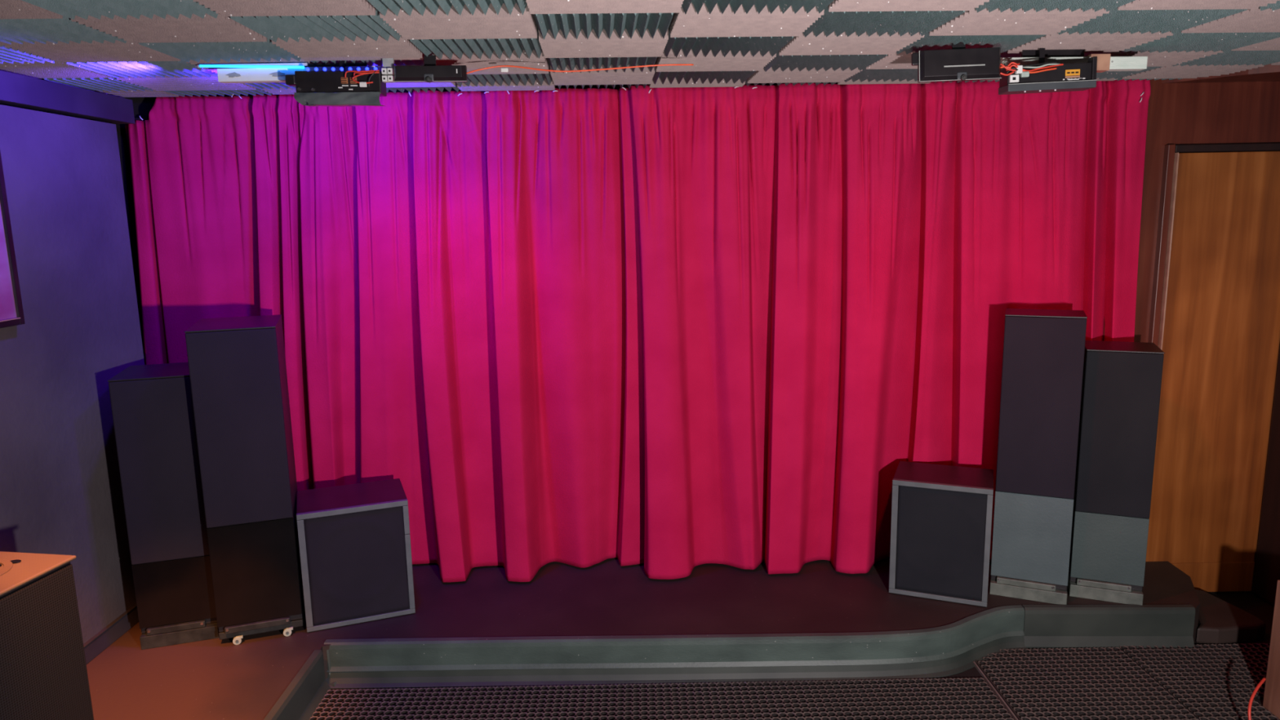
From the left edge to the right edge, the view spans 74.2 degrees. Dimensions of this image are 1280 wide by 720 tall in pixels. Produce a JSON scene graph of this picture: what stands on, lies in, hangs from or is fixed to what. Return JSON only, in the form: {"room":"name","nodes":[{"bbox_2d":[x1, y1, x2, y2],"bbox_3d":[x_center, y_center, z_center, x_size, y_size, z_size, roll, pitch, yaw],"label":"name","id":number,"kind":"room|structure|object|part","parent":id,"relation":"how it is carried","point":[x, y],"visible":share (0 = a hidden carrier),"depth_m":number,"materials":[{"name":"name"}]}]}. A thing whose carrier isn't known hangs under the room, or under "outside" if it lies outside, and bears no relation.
{"room":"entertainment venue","nodes":[
{"label":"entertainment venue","id":0,"kind":"room"},
{"bbox_2d":[0,104,144,644],"bbox_3d":[-2.215,0.569,0.675,0.120,2.080,6.150,-1,10,0],"label":"wall","id":1,"kind":"structure","parent":0,"point":[61,491],"depth_m":3.21,"materials":[{"name":"paint"}]},
{"bbox_2d":[0,151,25,328],"bbox_3d":[-2.156,-0.362,2.497,0.032,0.620,0.802,-1,10,0],"label":"framed picture","id":2,"kind":"object","parent":1,"relation":"attached to","point":[11,313],"visible":1,"depth_m":2.87},
{"bbox_2d":[0,203,17,319],"bbox_3d":[-2.160,-0.362,2.497,0.016,0.576,0.758,-1,10,0],"label":"print","id":3,"kind":"object","parent":2,"relation":"attached to","point":[8,269],"depth_m":2.87},
{"bbox_2d":[0,70,134,124],"bbox_3d":[-2.364,-0.522,0.536,0.423,0.098,6.250,-1,10,0],"label":"trim","id":4,"kind":"structure","parent":1,"relation":"attached to","point":[17,91],"depth_m":3.18,"materials":[{"name":"paint"}]},
{"bbox_2d":[83,603,138,664],"bbox_3d":[-2.136,1.131,3.284,0.016,0.078,1.200,-1,10,0],"label":"baseboard","id":5,"kind":"structure","parent":1,"relation":"attached to","point":[109,636],"depth_m":3.41,"materials":[{"name":"grey wood"}]},
{"bbox_2d":[115,80,986,364],"bbox_3d":[0.008,-0.102,4.072,5.220,2.500,0.060,-1,10,0],"label":"wall","id":6,"kind":"structure","parent":0,"point":[142,106],"depth_m":3.89,"materials":[{"name":"paint"}]},
{"bbox_2d":[86,557,1199,719],"bbox_3d":[-0.372,1.524,1.557,5.800,0.170,5.550,-1,10,0],"label":"floor","id":7,"kind":"structure","parent":0,"point":[215,678],"depth_m":3.56,"materials":[{"name":"paint"}]},
{"bbox_2d":[0,551,93,719],"bbox_3d":[-1.873,0.974,2.244,0.403,0.733,0.623,1,10,9],"label":"cabinet","id":8,"kind":"object","parent":7,"relation":"on","point":[43,671],"visible":1,"depth_m":2.35,"materials":[{"name":"wood"}]},
{"bbox_3d":[-1.879,0.621,2.183,0.403,0.011,0.623,1,10,9],"label":"lid","id":9,"kind":"part","parent":8,"relation":"part of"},
{"bbox_2d":[107,362,218,649],"bbox_3d":[-1.915,0.579,3.480,0.282,1.091,0.354,-4,10,-18],"label":"tower speaker","id":10,"kind":"object","parent":7,"relation":"on","point":[152,406],"visible":0.73,"depth_m":3.33},
{"bbox_3d":[-1.927,0.043,3.394,0.282,0.006,0.340,-4,10,-18],"label":"panel","id":11,"kind":"part","parent":10,"relation":"part of","materials":[{"name":"black wood"}]},
{"bbox_2d":[108,376,209,564],"bbox_3d":[-1.870,0.433,3.306,0.280,0.732,0.018,-4,10,-18],"label":"grille","id":12,"kind":"object","parent":10,"relation":"attached to","point":[153,416],"depth_m":3.30,"materials":[{"name":"fabric"}]},
{"bbox_3d":[-1.861,0.927,3.394,0.280,0.267,0.014,-4,10,-18],"label":"panel","id":13,"kind":"part","parent":10,"relation":"part of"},
{"bbox_3d":[-1.865,1.076,3.406,0.210,0.026,0.020,-4,10,-18],"label":"toe rail","id":14,"kind":"part","parent":10,"relation":"part of","materials":[{"name":"grey metal"}]},
{"bbox_2d":[184,314,304,644],"bbox_3d":[-1.611,0.476,3.512,0.314,1.272,0.444,-5,10,-19],"label":"tower speaker","id":15,"kind":"object","parent":7,"relation":"on","point":[237,368],"visible":0.97,"depth_m":3.32},
{"bbox_3d":[-1.625,-0.149,3.410,0.314,0.006,0.430,-5,10,-19],"label":"panel","id":16,"kind":"part","parent":15,"relation":"part of","materials":[{"name":"black wood"}]},
{"bbox_2d":[185,328,293,528],"bbox_3d":[-1.548,0.265,3.285,0.312,0.767,0.018,-5,10,-19],"label":"grille","id":17,"kind":"object","parent":15,"relation":"attached to","point":[234,373],"depth_m":3.28,"materials":[{"name":"fabric"}]},
{"bbox_3d":[-1.538,0.848,3.388,0.312,0.413,0.014,-5,10,-19],"label":"panel","id":18,"kind":"part","parent":15,"relation":"part of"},
{"bbox_3d":[-1.540,1.069,3.412,0.242,0.026,0.020,-5,10,-19],"label":"toe rail","id":19,"kind":"part","parent":15,"relation":"part of","materials":[{"name":"grey metal"}]},
{"bbox_2d":[263,649,330,719],"bbox_3d":[-1.246,1.405,2.317,0.050,0.174,2.095,-1,10,0],"label":"baseboard","id":20,"kind":"structure","parent":7,"relation":"attached to","point":[300,700],"depth_m":3.15,"materials":[{"name":"plastic"}]},
{"bbox_2d":[326,649,336,686],"bbox_3d":[-1.238,1.237,3.386,0.055,0.158,0.029,7,13,39],"label":"seal","id":21,"kind":"object","parent":7,"relation":"attached to","point":[329,666],"visible":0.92,"depth_m":3.39,"materials":[{"name":"plastic"}]},
{"bbox_2d":[296,478,415,632],"bbox_3d":[-1.230,0.828,3.663,0.434,0.505,0.331,-5,11,-21],"label":"subwoofer","id":22,"kind":"object","parent":7,"relation":"on","point":[355,550],"visible":1,"depth_m":3.52,"materials":[{"name":"fabric"}]},
{"bbox_3d":[-1.364,0.869,3.449,0.025,0.461,0.022,-5,11,-21],"label":"frame rail","id":23,"kind":"part","parent":22,"relation":"part of","materials":[{"name":"grey metal"}]},
{"bbox_3d":[-1.178,0.614,3.480,0.434,0.022,0.022,-5,11,-21],"label":"frame rail","id":24,"kind":"part","parent":22,"relation":"part of","materials":[{"name":"grey metal"}]},
{"bbox_2d":[303,506,409,626],"bbox_3d":[-1.170,0.853,3.517,0.386,0.459,0.006,-5,11,-21],"label":"grille","id":25,"kind":"object","parent":22,"relation":"attached to","point":[357,560],"depth_m":3.51,"materials":[{"name":"fabric"}]},
{"bbox_3d":[-1.169,1.091,3.562,0.434,0.020,0.022,-5,11,-21],"label":"frame rail","id":26,"kind":"part","parent":22,"relation":"part of","materials":[{"name":"grey metal"}]},
{"bbox_3d":[-0.985,0.671,3.566,0.022,0.125,0.022,-5,11,-21],"label":"frame rail","id":27,"kind":"part","parent":22,"relation":"part of","materials":[{"name":"grey metal"}]},
{"bbox_3d":[-0.981,0.899,3.606,0.022,0.334,0.022,-5,11,-21],"label":"frame rail","id":28,"kind":"part","parent":22,"relation":"part of","materials":[{"name":"grey metal"}]},
{"bbox_2d":[324,604,1026,688],"bbox_3d":[0.185,1.190,3.404,2.896,0.176,0.237,-2,10,-4],"label":"step edge","id":29,"kind":"structure","parent":7,"relation":"attached to","point":[951,649],"depth_m":3.38,"materials":[{"name":"plastic"}]},
{"bbox_2d":[888,461,993,607],"bbox_3d":[1.337,0.758,3.757,0.402,0.518,0.301,3,11,22],"label":"subwoofer","id":30,"kind":"object","parent":7,"relation":"on","point":[940,526],"visible":1,"depth_m":3.63,"materials":[{"name":"fabric"}]},
{"bbox_3d":[1.110,0.772,3.702,0.025,0.474,0.022,3,11,22],"label":"frame rail","id":31,"kind":"part","parent":30,"relation":"part of","materials":[{"name":"grey metal"}]},
{"bbox_3d":[1.288,1.026,3.673,0.402,0.020,0.022,3,11,22],"label":"frame rail","id":32,"kind":"part","parent":30,"relation":"part of","materials":[{"name":"grey metal"}]},
{"bbox_2d":[895,485,986,600],"bbox_3d":[1.284,0.783,3.625,0.354,0.472,0.006,3,11,22],"label":"grille","id":33,"kind":"object","parent":30,"relation":"attached to","point":[941,531],"depth_m":3.62,"materials":[{"name":"fabric"}]},
{"bbox_3d":[1.279,0.536,3.588,0.402,0.022,0.022,3,11,22],"label":"frame rail","id":34,"kind":"part","parent":30,"relation":"part of","materials":[{"name":"grey metal"}]},
{"bbox_3d":[1.459,0.791,3.558,0.022,0.474,0.022,3,11,22],"label":"frame rail","id":35,"kind":"part","parent":30,"relation":"part of","materials":[{"name":"grey metal"}]},
{"bbox_2d":[989,308,1087,604],"bbox_3d":[1.712,0.408,3.662,0.304,1.233,0.254,3,11,24],"label":"tower speaker","id":36,"kind":"object","parent":7,"relation":"on","point":[1044,349],"visible":1,"depth_m":3.56},
{"bbox_3d":[1.667,0.967,3.658,0.232,0.026,0.020,3,11,24],"label":"toe rail","id":37,"kind":"part","parent":36,"relation":"part of","materials":[{"name":"silver metal"}]},
{"bbox_3d":[1.677,0.762,3.628,0.302,0.383,0.014,3,11,24],"label":"panel","id":38,"kind":"part","parent":36,"relation":"part of","materials":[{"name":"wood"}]},
{"bbox_2d":[995,315,1086,498],"bbox_3d":[1.665,0.198,3.529,0.302,0.758,0.018,3,11,24],"label":"grille","id":39,"kind":"object","parent":36,"relation":"attached to","point":[1043,357],"depth_m":3.52,"materials":[{"name":"fabric"}]},
{"bbox_3d":[1.704,-0.197,3.564,0.304,0.006,0.240,3,11,24],"label":"panel","id":40,"kind":"part","parent":36,"relation":"part of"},
{"bbox_2d":[1022,604,1195,648],"bbox_3d":[1.976,1.127,3.577,0.701,0.176,0.051,-1,10,2],"label":"step edge","id":41,"kind":"structure","parent":7,"relation":"attached to","point":[1045,626],"depth_m":3.57,"materials":[{"name":"plastic"}]},
{"bbox_2d":[1067,340,1164,604],"bbox_3d":[2.039,0.477,3.663,0.278,1.086,0.284,3,11,23],"label":"tower speaker","id":42,"kind":"object","parent":7,"relation":"on","point":[1122,380],"visible":0.9,"depth_m":3.55},
{"bbox_3d":[1.989,0.965,3.632,0.206,0.026,0.020,3,11,23],"label":"toe rail","id":43,"kind":"part","parent":42,"relation":"part of","materials":[{"name":"silver metal"}]},
{"bbox_3d":[1.999,0.802,3.610,0.276,0.298,0.014,3,11,23],"label":"panel","id":44,"kind":"part","parent":42,"relation":"part of","materials":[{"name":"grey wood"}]},
{"bbox_2d":[1075,351,1164,518],"bbox_3d":[1.990,0.311,3.523,0.276,0.696,0.018,3,11,23],"label":"grille","id":45,"kind":"object","parent":42,"relation":"attached to","point":[1122,389],"depth_m":3.52,"materials":[{"name":"fabric"}]},
{"bbox_3d":[2.032,-0.057,3.578,0.278,0.006,0.270,3,11,23],"label":"panel","id":46,"kind":"part","parent":42,"relation":"part of","materials":[{"name":"black wood"}]},
{"bbox_2d":[314,591,1279,719],"bbox_3d":[0.132,1.720,1.161,7.000,0.100,6.900,-1,10,0],"label":"floor","id":47,"kind":"structure","parent":0,"point":[1246,601],"depth_m":3.31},
{"bbox_2d":[334,677,982,690],"bbox_3d":[0.076,1.286,3.349,2.585,0.010,0.006,-1,10,0],"label":"floor strip","id":48,"kind":"object","parent":47,"relation":"on","point":[962,677],"visible":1,"depth_m":3.35,"materials":[{"name":"rubber"}]},
{"bbox_2d":[309,677,1016,719],"bbox_3d":[0.067,1.388,2.740,2.593,0.014,1.225,-1,10,0],"label":"rubber mat","id":49,"kind":"object","parent":47,"relation":"on","point":[956,690],"visible":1,"depth_m":3.22,"materials":[{"name":"black rubber"}]},
{"bbox_2d":[973,661,1017,719],"bbox_3d":[1.369,1.355,2.802,0.006,0.012,1.350,-1,10,0],"label":"strip","id":50,"kind":"object","parent":47,"relation":"on","point":[977,668],"visible":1,"depth_m":3.29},
{"bbox_2d":[974,647,1198,719],"bbox_3d":[1.694,1.340,2.846,0.633,0.014,1.440,-1,10,0],"label":"rubber mat","id":51,"kind":"object","parent":47,"relation":"on","point":[1111,664],"visible":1,"depth_m":3.28,"materials":[{"name":"black rubber"}]},
{"bbox_2d":[1120,643,1279,719],"bbox_3d":[2.340,1.270,3.181,0.648,0.014,0.780,-1,10,0],"label":"rubber mat","id":52,"kind":"object","parent":47,"relation":"on","point":[1229,670],"visible":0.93,"depth_m":3.34,"materials":[{"name":"black rubber"}]},
{"bbox_2d":[1248,677,1266,719],"bbox_3d":[2.142,1.222,2.952,0.035,0.182,0.179,8,13,41],"label":"cable","id":53,"kind":"object","parent":52,"relation":"on","point":[1264,679],"visible":1,"depth_m":2.95,"materials":[{"name":"red rubber"}]},
{"bbox_2d":[1195,589,1266,644],"bbox_3d":[2.572,1.139,3.739,0.278,0.075,0.438,3,11,22],"label":"step","id":54,"kind":"structure","parent":47,"relation":"on","point":[1220,621],"depth_m":3.61,"materials":[{"name":"paint"}]},
{"bbox_2d":[1262,579,1279,719],"bbox_3d":[2.580,1.085,2.804,0.550,0.500,0.600,-1,10,0],"label":"base cabinet","id":55,"kind":"object","parent":47,"relation":"on","point":[1271,702],"visible":1,"depth_m":3.08,"materials":[{"name":"brown wood"}]},
{"bbox_2d":[1102,78,1279,342],"bbox_3d":[2.814,-0.086,3.917,1.370,2.420,0.050,-1,10,0],"label":"wall","id":56,"kind":"structure","parent":0,"point":[1237,112],"depth_m":3.73,"materials":[{"name":"red wood"}]},
{"bbox_2d":[1147,144,1178,349],"bbox_3d":[2.352,0.083,3.929,0.031,2.100,0.080,-1,10,0],"label":"door frame","id":57,"kind":"structure","parent":56,"relation":"attached to","point":[1169,149],"depth_m":3.79,"materials":[{"name":"red wood"}]},
{"bbox_2d":[1145,151,1279,591],"bbox_3d":[2.651,0.094,3.911,0.553,2.050,0.082,-1,10,0],"label":"door","id":58,"kind":"structure","parent":56,"relation":"in","point":[1220,344],"depth_m":3.87,"materials":[{"name":"brown wood"}]},
{"bbox_3d":[2.670,1.037,4.037,0.550,0.148,0.008,-1,10,0],"label":"kick plate","id":59,"kind":"part","parent":58,"relation":"part of","materials":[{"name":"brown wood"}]},
{"bbox_2d":[1161,63,1279,83],"bbox_3d":[2.605,-1.203,3.454,0.654,0.063,0.480,-1,10,0],"label":"trim","id":60,"kind":"structure","parent":56,"relation":"attached to","point":[1268,73],"depth_m":3.57,"materials":[{"name":"red wood"}]},
{"bbox_2d":[1174,142,1279,152],"bbox_3d":[2.642,-0.938,3.743,0.583,0.032,0.060,-1,10,0],"label":"door frame","id":61,"kind":"structure","parent":56,"relation":"in","point":[1262,147],"depth_m":3.71,"materials":[{"name":"brown wood"}]},
{"bbox_2d":[1252,346,1279,606],"bbox_3d":[2.928,-0.025,3.730,0.065,2.360,0.240,-1,10,0],"label":"wall","id":62,"kind":"structure","parent":0,"point":[1267,566],"depth_m":3.90,"materials":[{"name":"brown wood"}]},
{"bbox_3d":[0.136,-0.739,0.634,7.100,0.075,6.700,-1,10,0],"label":"ceiling","id":63,"kind":"structure","parent":0,"visible":0},
{"bbox_2d":[0,0,1279,97],"bbox_3d":[0.276,-1.057,2.843,5.198,0.058,1.778,-1,10,-2],"label":"ceiling","id":64,"kind":"structure","parent":63,"relation":"attached to","point":[466,25],"depth_m":2.59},
{"bbox_2d":[197,62,399,83],"bbox_3d":[-1.155,-0.982,2.884,0.680,0.060,0.054,-1,10,0],"label":"batten","id":65,"kind":"object","parent":64,"relation":"attached to","point":[251,75],"depth_m":2.87,"materials":[{"name":"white metal"}]},
{"bbox_3d":[-1.310,-0.991,2.861,0.370,0.020,0.013,-1,10,0],"label":"light strip","id":66,"kind":"part","parent":65,"relation":"part of","materials":[{"name":"blue plastic"}]},
{"bbox_2d":[284,60,386,106],"bbox_3d":[-1.016,-0.928,2.825,0.313,0.157,0.094,0,10,0],"label":"supplies","id":67,"kind":"object","parent":65,"relation":"attached to","point":[358,87],"visible":1,"depth_m":2.80,"materials":[{"name":"black metal"}]},
{"bbox_2d":[381,57,395,83],"bbox_3d":[-0.839,-0.967,2.818,0.036,0.080,0.031,-1,10,0],"label":"strip","id":68,"kind":"object","parent":64,"relation":"attached to","point":[387,70],"visible":0.99,"depth_m":2.82,"materials":[{"name":"white plastic"}]},
{"bbox_2d":[393,55,466,82],"bbox_3d":[-0.696,-0.960,2.793,0.244,0.092,0.055,0,10,0],"label":"floodlight","id":69,"kind":"object","parent":64,"relation":"attached to","point":[429,72],"visible":1,"depth_m":2.79,"materials":[{"name":"black metal"}]},
{"bbox_3d":[-0.693,-0.921,2.781,0.017,0.017,0.012,0,10,0],"label":"knob","id":70,"kind":"part","parent":69,"relation":"part of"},
{"bbox_2d":[466,63,693,74],"bbox_3d":[-0.198,-0.970,2.810,0.754,0.029,0.036,-1,10,0],"label":"cable","id":71,"kind":"object","parent":64,"relation":"attached to","point":[668,64],"visible":1,"depth_m":2.81,"materials":[{"name":"orange rubber"}]},
{"bbox_2d":[501,67,508,72],"bbox_3d":[-0.452,-0.967,2.825,0.024,0.013,0.008,-1,10,0],"label":"clip","id":72,"kind":"object","parent":71,"relation":"attached to","point":[503,69],"visible":1,"depth_m":2.82,"materials":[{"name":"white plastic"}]},
{"bbox_2d":[911,43,1001,82],"bbox_3d":[1.040,-0.975,2.769,0.293,0.125,0.061,-1,10,0],"label":"floodlight","id":73,"kind":"object","parent":64,"relation":"attached to","point":[958,63],"visible":1,"depth_m":2.76,"materials":[{"name":"black metal"}]},
{"bbox_3d":[0.904,-0.989,2.783,0.022,0.040,0.014,-2,6,0],"label":"arm","id":74,"kind":"part","parent":73,"relation":"part of","materials":[{"name":"black metal"}]},
{"bbox_3d":[1.054,-0.919,2.757,0.017,0.017,0.012,-2,6,0],"label":"knob","id":75,"kind":"part","parent":73,"relation":"part of","materials":[{"name":"grey metal"}]},
{"bbox_2d":[998,48,1097,94],"bbox_3d":[1.332,-0.975,2.823,0.352,0.160,0.096,-3,10,0],"label":"supplies","id":76,"kind":"object","parent":64,"relation":"hanging from","point":[1042,77],"visible":0.93,"depth_m":2.80,"materials":[{"name":"black metal"}]},
{"bbox_2d":[1000,48,1147,72],"bbox_3d":[1.467,-1.025,2.894,0.512,0.077,0.050,0,10,0],"label":"batten","id":77,"kind":"object","parent":64,"relation":"attached to","point":[1105,62],"visible":0.66,"depth_m":2.87,"materials":[{"name":"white metal"}]},
{"bbox_2d":[934,77,1182,83],"bbox_3d":[1.840,-1.221,3.616,1.196,0.054,0.044,-2,10,-3],"label":"rail","id":78,"kind":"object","parent":63,"relation":"attached to","point":[1120,78],"depth_m":3.62,"materials":[{"name":"grey metal"}]},
{"bbox_3d":[0.043,-1.176,3.810,4.410,0.020,0.020,-1,10,0],"label":"rail","id":79,"kind":"object","parent":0,"visible":0},
{"bbox_2d":[124,87,644,582],"bbox_3d":[-1.161,-0.077,3.858,2.483,2.204,0.295,-1,10,0],"label":"stage curtain","id":80,"kind":"object","parent":79,"relation":"hanging from","point":[453,278],"visible":0.76,"depth_m":3.81,"materials":[{"name":"red fabric"}]},
{"bbox_2d":[628,79,1151,579],"bbox_3d":[1.129,-0.118,3.845,2.312,2.205,0.207,-2,10,-3],"label":"stage curtain","id":81,"kind":"object","parent":79,"relation":"hanging from","point":[830,274],"visible":0.82,"depth_m":3.78,"materials":[{"name":"red fabric"}]}
]}

